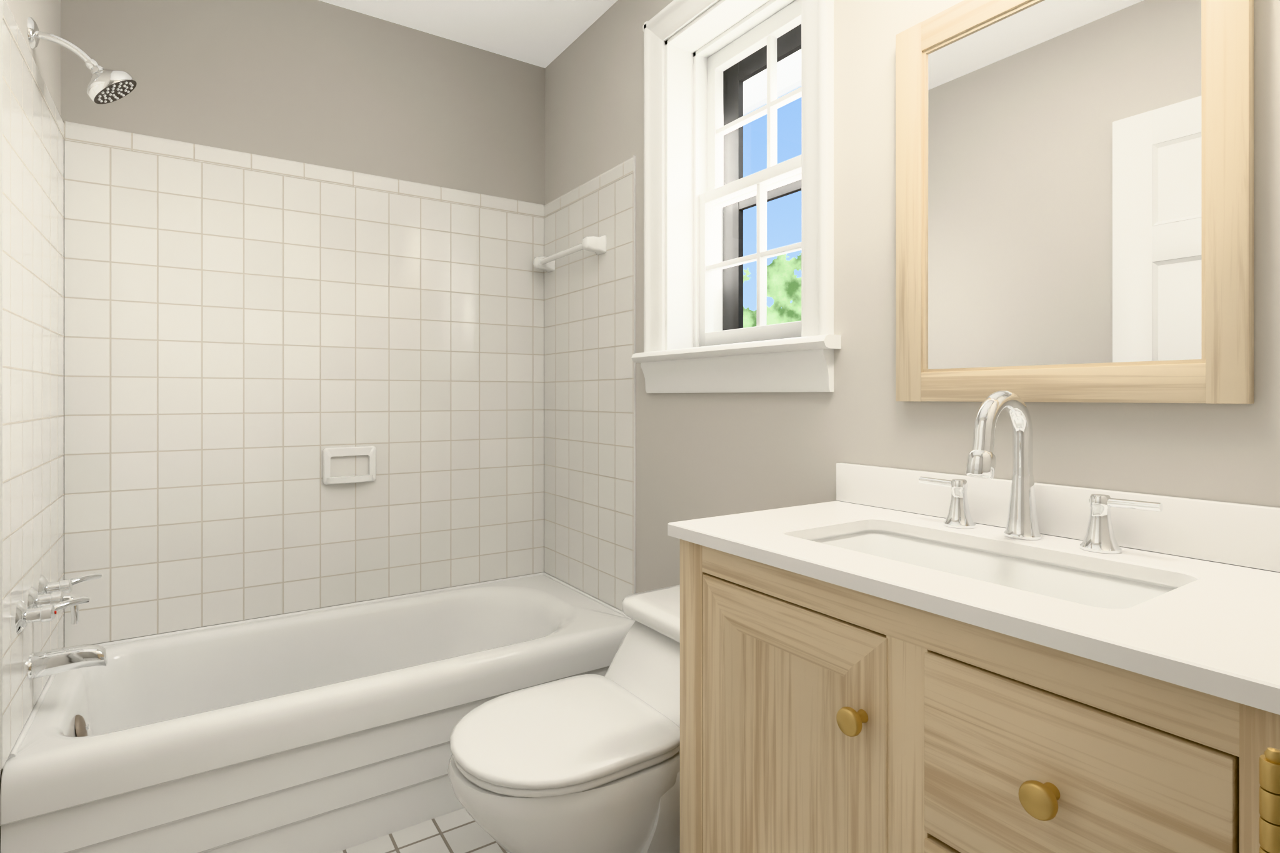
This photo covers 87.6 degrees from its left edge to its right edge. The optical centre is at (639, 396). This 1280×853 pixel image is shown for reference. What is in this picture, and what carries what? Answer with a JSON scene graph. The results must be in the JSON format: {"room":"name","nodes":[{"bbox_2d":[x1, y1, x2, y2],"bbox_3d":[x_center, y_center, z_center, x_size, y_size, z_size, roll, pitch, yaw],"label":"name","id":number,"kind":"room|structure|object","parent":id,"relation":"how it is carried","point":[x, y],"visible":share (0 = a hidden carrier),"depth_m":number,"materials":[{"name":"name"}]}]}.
{"room":"bathroom","nodes":[
{"label":"bathroom","id":0,"kind":"room"},
{"bbox_2d":[0,0,60,852],"bbox_3d":[-0.904,-0.113,0.566,0.250,2.445,3.000,0,0,-34],"label":"wall","id":1,"kind":"structure","parent":0,"point":[45,15],"depth_m":1.69,"materials":[{"name":"grey paint"}]},
{"bbox_2d":[0,0,64,769],"bbox_3d":[-1.425,-0.034,1.579,0.008,1.489,0.735,0,0,-34],"label":"tiled wall","id":2,"kind":"structure","parent":1,"relation":"attached to","point":[32,337],"depth_m":1.47,"materials":[{"name":"white tile"}]},
{"bbox_2d":[15,573,107,679],"bbox_3d":[-1.317,0.530,1.540,0.139,0.209,0.331,0,0,-34],"label":"tub faucet","id":3,"kind":"object","parent":2,"relation":"attached to","point":[47,602],"visible":0.98,"depth_m":1.51,"materials":[{"name":"silver metal"}]},
{"bbox_2d":[27,16,136,104],"bbox_3d":[-1.319,-0.787,1.588,0.195,0.163,0.108,0,0,-34],"label":"shower head","id":4,"kind":"object","parent":1,"relation":"attached to","point":[105,85],"visible":1,"depth_m":1.58},
{"bbox_2d":[60,0,544,644],"bbox_3d":[-1.079,-0.113,2.404,2.000,2.445,0.250,0,0,-34],"label":"wall","id":5,"kind":"structure","parent":0,"point":[318,82],"depth_m":2.25,"materials":[{"name":"grey paint"}]},
{"bbox_2d":[64,121,543,647],"bbox_3d":[-1.007,-0.034,2.296,1.482,1.489,0.008,0,0,-34],"label":"tiled wall","id":6,"kind":"structure","parent":5,"relation":"attached to","point":[249,339],"depth_m":2.18,"materials":[{"name":"white tile"}]},
{"bbox_2d":[322,446,376,484],"bbox_3d":[-0.997,0.236,2.295,0.170,0.125,0.065,0,0,-34],"label":"soap dish","id":7,"kind":"object","parent":6,"relation":"attached to","point":[329,453],"visible":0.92,"depth_m":2.28,"materials":[{"name":"white ceramic"}]},
{"bbox_2d":[336,808,509,852],"bbox_3d":[-0.176,1.170,1.052,2.000,0.120,3.500,0,0,-34],"label":"floor","id":8,"kind":"structure","parent":0,"point":[461,830],"depth_m":1.67,"materials":[{"name":"tile"}]},
{"bbox_2d":[0,572,635,852],"bbox_3d":[-0.809,0.911,2.000,1.498,0.398,0.719,0,0,-34],"label":"bathtub","id":9,"kind":"object","parent":8,"relation":"on","point":[326,730],"visible":0.79,"depth_m":1.70,"materials":[{"name":"white ceramic"}]},
{"bbox_2d":[447,585,679,852],"bbox_3d":[-0.035,0.816,1.490,0.777,0.588,0.474,0,0,-34],"label":"toilet","id":10,"kind":"object","parent":8,"relation":"on","point":[585,764],"visible":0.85,"depth_m":1.31,"materials":[{"name":"white ceramic"}]},
{"bbox_2d":[667,500,1279,852],"bbox_3d":[0.471,0.669,0.989,0.490,0.882,0.829,0,0,-34],"label":"bathroom vanity","id":11,"kind":"object","parent":8,"relation":"on","point":[857,678],"visible":0.98,"depth_m":0.82,"materials":[{"name":"brown wood"}]},
{"bbox_2d":[918,390,1163,553],"bbox_3d":[0.573,0.109,1.051,0.173,0.238,0.370,0,0,-34],"label":"sink faucet","id":12,"kind":"object","parent":11,"relation":"on","point":[1022,524],"visible":1,"depth_m":1.06,"materials":[{"name":"silver metal"}]},
{"bbox_2d":[1259,747,1279,852],"bbox_3d":[0.387,0.260,0.382,0.013,0.102,0.049,0,0,-34],"label":"door hinge","id":13,"kind":"object","parent":11,"relation":"attached to","point":[1269,800],"visible":1,"depth_m":0.39,"materials":[{"name":"gold metal"}]},
{"bbox_2d":[318,0,617,68],"bbox_3d":[-0.176,-1.395,1.052,2.000,0.120,3.500,0,0,-34],"label":"ceiling","id":14,"kind":"structure","parent":0,"point":[544,34],"depth_m":2.37,"materials":[{"name":"white paint"}]},
{"bbox_2d":[545,0,1279,611],"bbox_3d":[0.756,-0.160,1.826,0.910,2.540,3.250,0,0,-34],"label":"wall","id":15,"kind":"structure","parent":0,"point":[702,455],"depth_m":1.43,"materials":[{"name":"grey paint"}]},
{"bbox_2d":[543,155,635,610],"bbox_3d":[-0.204,-0.034,2.435,0.008,1.489,0.670,0,0,-34],"label":"tiled wall","id":16,"kind":"structure","parent":15,"relation":"attached to","point":[589,426],"depth_m":2.38,"materials":[{"name":"white tile"}]},
{"bbox_2d":[533,235,606,272],"bbox_3d":[-0.272,-0.525,2.465,0.074,0.060,0.455,0,0,-34],"label":"towel bar","id":17,"kind":"object","parent":16,"relation":"attached to","point":[597,245],"visible":1,"depth_m":2.37,"materials":[{"name":"white ceramic"}]},
{"bbox_2d":[631,0,841,393],"bbox_3d":[0.312,-0.584,1.845,0.306,1.148,0.764,0,0,-34],"label":"window","id":18,"kind":"structure","parent":15,"relation":"in","point":[704,60],"depth_m":1.97,"materials":[{"name":"white wood"}]},
{"bbox_2d":[836,463,1279,572],"bbox_3d":[0.666,0.187,1.119,0.020,0.082,0.829,0,0,-34],"label":"backsplash","id":19,"kind":"structure","parent":15,"relation":"attached to","point":[1247,535],"depth_m":1.02,"materials":[{"name":"white stone"}]},
{"bbox_2d":[895,0,1253,403],"bbox_3d":[0.669,-0.356,1.116,0.022,0.732,0.537,0,0,-34],"label":"mirror","id":20,"kind":"object","parent":15,"relation":"attached to","point":[1074,200],"visible":1,"depth_m":1.07,"materials":[{"name":"brown wood"}]}
]}

